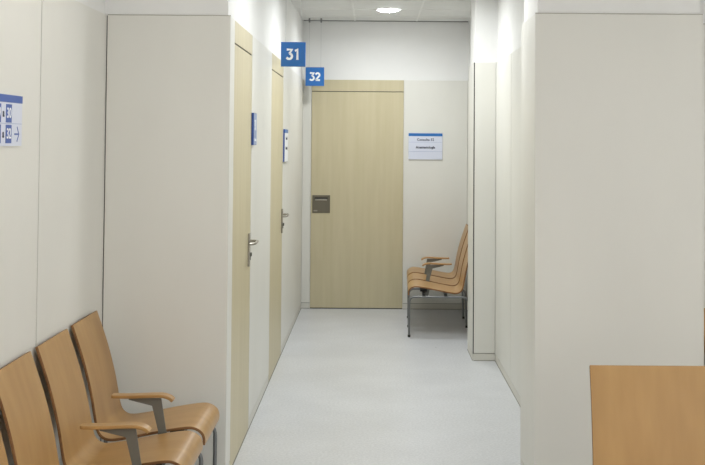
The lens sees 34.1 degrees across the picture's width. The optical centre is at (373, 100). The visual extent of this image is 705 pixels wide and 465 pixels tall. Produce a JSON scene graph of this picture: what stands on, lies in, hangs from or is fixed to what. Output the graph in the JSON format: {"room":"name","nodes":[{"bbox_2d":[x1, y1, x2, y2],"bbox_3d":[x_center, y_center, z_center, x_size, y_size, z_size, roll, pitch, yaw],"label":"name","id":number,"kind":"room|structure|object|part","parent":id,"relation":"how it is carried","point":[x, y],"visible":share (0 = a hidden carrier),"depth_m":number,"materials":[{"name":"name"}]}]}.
{"room":"clinic waiting area","nodes":[
{"label":"clinic waiting area","id":0,"kind":"room"},
{"bbox_2d":[0,0,106,464],"bbox_3d":[-1.382,0.357,4.072,0.202,2.790,14.365,0,-2,0],"label":"wall","id":1,"kind":"structure","parent":0,"point":[53,52],"depth_m":4.57,"materials":[{"name":"white paint"}]},
{"bbox_2d":[0,94,22,145],"bbox_3d":[-1.277,0.063,3.857,0.007,0.179,0.623,0,-2,0],"label":"sign","id":2,"kind":"object","parent":1,"relation":"attached to","point":[10,105],"visible":1,"depth_m":4.03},
{"bbox_3d":[-1.290,0.609,3.786,0.012,2.155,1.200,0,-2,0],"label":"cladding panel","id":3,"kind":"part","parent":1,"relation":"part of","materials":[{"name":"beige laminate"}]},
{"bbox_3d":[-1.291,0.648,4.928,0.012,2.155,1.065,0,-2,0],"label":"cladding panel","id":4,"kind":"part","parent":1,"relation":"part of","materials":[{"name":"beige laminate"}]},
{"bbox_2d":[100,0,302,464],"bbox_3d":[-0.994,0.510,8.358,0.604,2.790,5.787,0,-2,0],"label":"wall","id":5,"kind":"structure","parent":0,"point":[168,229],"depth_m":5.48,"materials":[{"name":"white paint"}]},
{"bbox_3d":[-0.987,0.669,5.466,0.588,2.155,0.012,0,-2,0],"label":"cladding panel","id":6,"kind":"part","parent":5,"relation":"part of","materials":[{"name":"beige laminate"}]},
{"bbox_3d":[-0.979,-0.409,5.505,0.588,0.004,0.008,0,-2,0],"label":"trim","id":7,"kind":"part","parent":5,"relation":"part of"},
{"bbox_3d":[-0.701,0.675,5.560,0.012,2.155,0.173,0,-2,0],"label":"cladding panel","id":8,"kind":"part","parent":5,"relation":"part of","materials":[{"name":"beige laminate"}]},
{"bbox_2d":[229,21,258,464],"bbox_3d":[-0.672,0.718,6.064,0.070,2.206,0.826,0,-2,0],"label":"door","id":9,"kind":"structure","parent":5,"relation":"in","point":[241,235],"depth_m":6.02,"materials":[{"name":"brown wood"}]},
{"bbox_3d":[-0.694,-0.330,6.100,0.011,0.109,0.826,0,-2,0],"label":"transom panel","id":10,"kind":"part","parent":9,"relation":"part of","materials":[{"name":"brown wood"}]},
{"bbox_3d":[-0.692,0.825,6.375,0.010,0.182,0.050,0,-2,0],"label":"handle plate","id":11,"kind":"part","parent":9,"relation":"part of","materials":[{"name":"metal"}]},
{"bbox_3d":[-0.665,0.776,6.302,0.055,0.021,0.164,0,-2,0],"label":"lever handle","id":12,"kind":"part","parent":9,"relation":"part of","materials":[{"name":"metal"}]},
{"bbox_2d":[251,113,256,144],"bbox_3d":[-0.684,0.161,6.563,0.015,0.182,0.160,0,-2,0],"label":"number plate","id":13,"kind":"object","parent":5,"relation":"attached to","point":[254,115],"visible":1,"depth_m":6.51,"materials":[{"name":"plastic"}]},
{"bbox_3d":[-0.678,0.161,6.563,0.002,0.176,0.152,0,-2,0],"label":"plate","id":14,"kind":"part","parent":13,"relation":"part of","materials":[{"name":"plastic"}]},
{"bbox_3d":[-0.710,1.836,7.060,0.011,0.052,1.234,0,-2,0],"label":"skirting","id":15,"kind":"part","parent":5,"relation":"part of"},
{"bbox_3d":[-0.701,0.729,7.099,0.012,2.155,1.234,0,-2,0],"label":"cladding panel","id":16,"kind":"part","parent":5,"relation":"part of","materials":[{"name":"beige laminate"}]},
{"bbox_2d":[268,53,288,381],"bbox_3d":[-0.673,0.793,8.222,0.070,2.206,1.006,0,-2,0],"label":"door","id":17,"kind":"structure","parent":5,"relation":"in","point":[276,211],"depth_m":8.19,"materials":[{"name":"brown wood"}]},
{"bbox_3d":[-0.695,-0.255,8.259,0.011,0.109,1.006,0,-2,0],"label":"transom panel","id":18,"kind":"part","parent":17,"relation":"part of","materials":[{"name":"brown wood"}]},
{"bbox_3d":[-0.693,0.905,8.674,0.010,0.182,0.050,0,-2,0],"label":"handle plate","id":19,"kind":"part","parent":17,"relation":"part of","materials":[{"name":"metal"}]},
{"bbox_2d":[283,129,287,161],"bbox_3d":[-0.685,0.347,8.923,0.014,0.250,0.330,0,-2,0],"label":"name plate","id":20,"kind":"object","parent":5,"relation":"attached to","point":[285,131],"visible":1,"depth_m":8.82,"materials":[{"name":"white plastic"}]},
{"bbox_3d":[-0.680,0.360,8.923,0.002,0.220,0.324,0,-2,0],"label":"plate","id":21,"kind":"part","parent":20,"relation":"part of","materials":[{"name":"white plastic"}]},
{"bbox_3d":[-0.711,1.935,9.897,0.011,0.052,2.412,0,-2,0],"label":"skirting","id":22,"kind":"part","parent":5,"relation":"part of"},
{"bbox_3d":[-0.702,0.828,9.936,0.012,2.155,2.412,0,-2,0],"label":"cladding panel","id":23,"kind":"part","parent":5,"relation":"part of","materials":[{"name":"beige laminate"}]},
{"bbox_2d":[234,308,520,464],"bbox_3d":[1.447,1.822,4.022,5.880,0.100,14.565,0,-2,0],"label":"floor","id":24,"kind":"structure","parent":0,"point":[345,386],"depth_m":7.19,"materials":[{"name":"grey plastic"}]},
{"bbox_2d":[0,311,219,464],"bbox_3d":[-0.994,1.345,4.280,0.576,0.835,2.050,0,-2,0],"label":"bench","id":25,"kind":"object","parent":24,"relation":"on","point":[23,403],"visible":1,"depth_m":4.52,"materials":[{"name":"brown wood"}]},
{"bbox_3d":[-0.934,1.357,4.275,0.176,0.273,0.008,0,-2,0],"label":"armrest post","id":26,"kind":"part","parent":25,"relation":"part of","materials":[{"name":"grey metal"}]},
{"bbox_3d":[-0.934,1.375,4.785,0.176,0.273,0.008,0,-2,0],"label":"armrest post","id":27,"kind":"part","parent":25,"relation":"part of","materials":[{"name":"grey metal"}]},
{"bbox_3d":[-0.973,1.619,5.201,0.524,0.331,0.018,0,-2,0],"label":"leg frame","id":28,"kind":"part","parent":25,"relation":"part of","materials":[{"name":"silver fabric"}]},
{"bbox_3d":[-0.973,1.604,4.777,0.524,0.331,0.018,0,-2,0],"label":"leg frame","id":29,"kind":"part","parent":25,"relation":"part of","materials":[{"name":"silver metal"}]},
{"bbox_2d":[407,224,467,336],"bbox_3d":[0.586,1.566,10.280,0.576,0.835,1.540,0,-2,1],"label":"bench","id":30,"kind":"object","parent":24,"relation":"on","point":[425,279],"visible":0.93,"depth_m":10.06,"materials":[{"name":"brown wood"}]},
{"bbox_3d":[0.532,1.586,10.541,0.176,0.273,0.008,0,-2,1],"label":"armrest post","id":31,"kind":"part","parent":30,"relation":"part of","materials":[{"name":"grey metal"}]},
{"bbox_3d":[0.520,1.568,10.031,0.176,0.273,0.008,0,-2,1],"label":"armrest post","id":32,"kind":"part","parent":30,"relation":"part of","materials":[{"name":"grey metal"}]},
{"bbox_3d":[0.567,1.816,10.537,0.524,0.331,0.018,0,-2,1],"label":"leg frame","id":33,"kind":"part","parent":30,"relation":"part of","materials":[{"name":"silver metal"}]},
{"bbox_3d":[0.556,1.798,10.027,0.524,0.331,0.018,0,-2,1],"label":"leg frame","id":34,"kind":"part","parent":30,"relation":"part of","materials":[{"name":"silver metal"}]},
{"bbox_3d":[0.544,1.780,9.518,0.524,0.331,0.018,0,-2,1],"label":"leg frame","id":35,"kind":"part","parent":30,"relation":"part of","materials":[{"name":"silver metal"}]},
{"bbox_2d":[589,365,704,464],"bbox_3d":[1.226,1.343,3.764,1.030,0.835,0.576,0,-2,0],"label":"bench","id":36,"kind":"object","parent":24,"relation":"on","point":[641,415],"visible":1,"depth_m":4.00,"materials":[{"name":"brown wood"}]},
{"bbox_2d":[704,308,704,355],"bbox_3d":[2.282,1.401,5.190,1.540,0.835,0.576,0,-2,0],"label":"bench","id":37,"kind":"object","parent":24,"relation":"on","point":[704,308],"visible":0.12,"depth_m":5.44,"materials":[{"name":"brown wood"}]},
{"bbox_2d":[291,0,470,21],"bbox_3d":[1.468,-1.063,4.122,5.880,0.107,14.565,0,-2,0],"label":"ceiling","id":38,"kind":"structure","parent":0,"point":[328,10],"depth_m":10.33,"materials":[{"name":"tile"}]},
{"bbox_2d":[281,0,305,66],"bbox_3d":[-0.573,-0.566,8.195,0.175,0.646,0.016,0,-2,0],"label":"number sign","id":39,"kind":"object","parent":38,"relation":"hanging from","point":[293,54],"visible":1,"depth_m":8.18,"materials":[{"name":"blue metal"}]},
{"bbox_2d":[305,18,323,85],"bbox_3d":[-0.563,-0.467,10.983,0.178,0.649,0.016,0,-2,0],"label":"number sign","id":40,"kind":"object","parent":38,"relation":"hanging from","point":[314,76],"visible":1,"depth_m":10.97,"materials":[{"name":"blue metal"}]},
{"bbox_2d":[376,8,400,11],"bbox_3d":[0.126,-0.801,10.234,0.224,0.022,0.224,0,-2,0],"label":"recessed light","id":41,"kind":"object","parent":38,"relation":"in","point":[380,9],"visible":1,"depth_m":10.17,"materials":[{"name":"white plastic"}]},
{"bbox_2d":[378,9,397,11],"bbox_3d":[0.126,-0.799,10.234,0.188,0.018,0.188,0,-2,0],"label":"diffuser","id":42,"kind":"object","parent":41,"relation":"attached to","point":[381,10],"depth_m":10.18,"materials":[{"name":"white plastic"}]},
{"bbox_2d":[301,20,468,309],"bbox_3d":[0.126,0.618,11.224,1.840,2.790,0.152,0,-2,0],"label":"wall","id":43,"kind":"structure","parent":0,"point":[431,59],"depth_m":11.17,"materials":[{"name":"white paint"}]},
{"bbox_3d":[-0.663,1.978,11.109,0.080,0.052,0.011,0,-2,0],"label":"skirting","id":44,"kind":"part","parent":43,"relation":"part of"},
{"bbox_3d":[-0.655,0.870,11.147,0.080,2.155,0.012,0,-2,0],"label":"cladding panel","id":45,"kind":"part","parent":43,"relation":"part of","materials":[{"name":"beige laminate"}]},
{"bbox_2d":[310,80,403,308],"bbox_3d":[-0.165,0.902,11.139,0.894,2.212,0.026,0,-2,0],"label":"door","id":46,"kind":"structure","parent":43,"relation":"in","point":[357,128],"depth_m":11.14,"materials":[{"name":"brown wood"}]},
{"bbox_3d":[-0.511,1.000,11.135,0.172,0.172,0.006,0,-2,0],"label":"flush pull plate","id":47,"kind":"part","parent":46,"relation":"part of","materials":[{"name":"silver metal"}]},
{"bbox_3d":[-0.157,-0.148,11.183,0.894,0.110,0.011,0,-2,0],"label":"transom panel","id":48,"kind":"part","parent":46,"relation":"part of","materials":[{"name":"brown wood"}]},
{"bbox_2d":[408,133,441,159],"bbox_3d":[0.499,0.442,11.150,0.328,0.253,0.013,0,-2,0],"label":"name plate","id":49,"kind":"object","parent":43,"relation":"attached to","point":[421,145],"visible":1,"depth_m":11.14,"materials":[{"name":"white plastic"}]},
{"bbox_3d":[0.586,1.987,11.109,0.616,0.052,0.011,0,-2,0],"label":"skirting","id":50,"kind":"part","parent":43,"relation":"part of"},
{"bbox_3d":[0.595,0.879,11.147,0.616,2.155,0.012,0,-2,0],"label":"cladding panel","id":51,"kind":"part","parent":43,"relation":"part of","materials":[{"name":"beige laminate"}]},
{"bbox_2d":[467,0,497,360],"bbox_3d":[0.828,0.538,8.786,0.182,2.790,0.462,0,-2,0],"label":"wall column","id":52,"kind":"structure","parent":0,"point":[484,13],"depth_m":8.56,"materials":[{"name":"white paint"}]},
{"bbox_3d":[0.736,1.906,8.745,0.011,0.052,0.448,0,-2,0],"label":"skirting","id":53,"kind":"part","parent":52,"relation":"part of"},
{"bbox_3d":[0.743,0.798,8.784,0.012,2.155,0.448,0,-2,0],"label":"cladding panel","id":54,"kind":"part","parent":52,"relation":"part of","materials":[{"name":"beige laminate"}]},
{"bbox_3d":[0.816,1.898,8.516,0.156,0.052,0.011,0,-2,0],"label":"skirting","id":55,"kind":"part","parent":52,"relation":"part of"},
{"bbox_3d":[0.824,0.791,8.554,0.156,2.155,0.012,0,-2,0],"label":"cladding panel","id":56,"kind":"part","parent":52,"relation":"part of","materials":[{"name":"beige laminate"}]},
{"bbox_2d":[467,0,523,405],"bbox_3d":[0.980,0.524,8.360,0.152,2.790,5.785,0,-2,0],"label":"wall","id":57,"kind":"structure","parent":0,"point":[510,12],"depth_m":7.75,"materials":[{"name":"white paint"}]},
{"bbox_3d":[0.910,0.863,10.610,0.012,2.155,1.063,0,-2,0],"label":"cladding panel","id":58,"kind":"part","parent":57,"relation":"part of","materials":[{"name":"beige laminate"}]},
{"bbox_3d":[0.910,0.774,8.076,0.012,2.155,0.944,0,-2,0],"label":"cladding panel","id":59,"kind":"part","parent":57,"relation":"part of","materials":[{"name":"beige laminate"}]},
{"bbox_3d":[0.903,1.850,7.125,0.011,0.052,2.770,0,-2,0],"label":"skirting","id":60,"kind":"part","parent":57,"relation":"part of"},
{"bbox_3d":[0.911,0.737,7.014,0.012,2.155,1.158,0,-2,0],"label":"cladding panel","id":61,"kind":"part","parent":57,"relation":"part of","materials":[{"name":"beige laminate"}]},
{"bbox_2d":[520,0,703,464],"bbox_3d":[1.123,0.427,5.553,0.774,2.790,0.572,0,-2,0],"label":"wall","id":62,"kind":"structure","parent":0,"point":[612,194],"depth_m":5.27,"materials":[{"name":"white paint"}]},
{"bbox_3d":[0.742,0.684,5.516,0.012,2.155,0.487,0,-2,0],"label":"cladding panel","id":63,"kind":"part","parent":62,"relation":"part of","materials":[{"name":"beige laminate"}]},
{"bbox_3d":[1.130,-0.401,5.306,0.772,0.004,0.008,0,-2,0],"label":"trim","id":64,"kind":"part","parent":62,"relation":"part of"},
{"bbox_2d":[700,0,704,365],"bbox_3d":[2.892,0.449,5.788,2.810,2.790,0.202,0,-2,0],"label":"wall","id":65,"kind":"structure","parent":0,"point":[702,2],"depth_m":5.70,"materials":[{"name":"white paint"}]},
{"bbox_3d":[2.092,0.700,5.686,1.201,2.155,0.012,0,-2,0],"label":"cladding panel","id":66,"kind":"part","parent":65,"relation":"part of","materials":[{"name":"beige laminate"}]}
]}

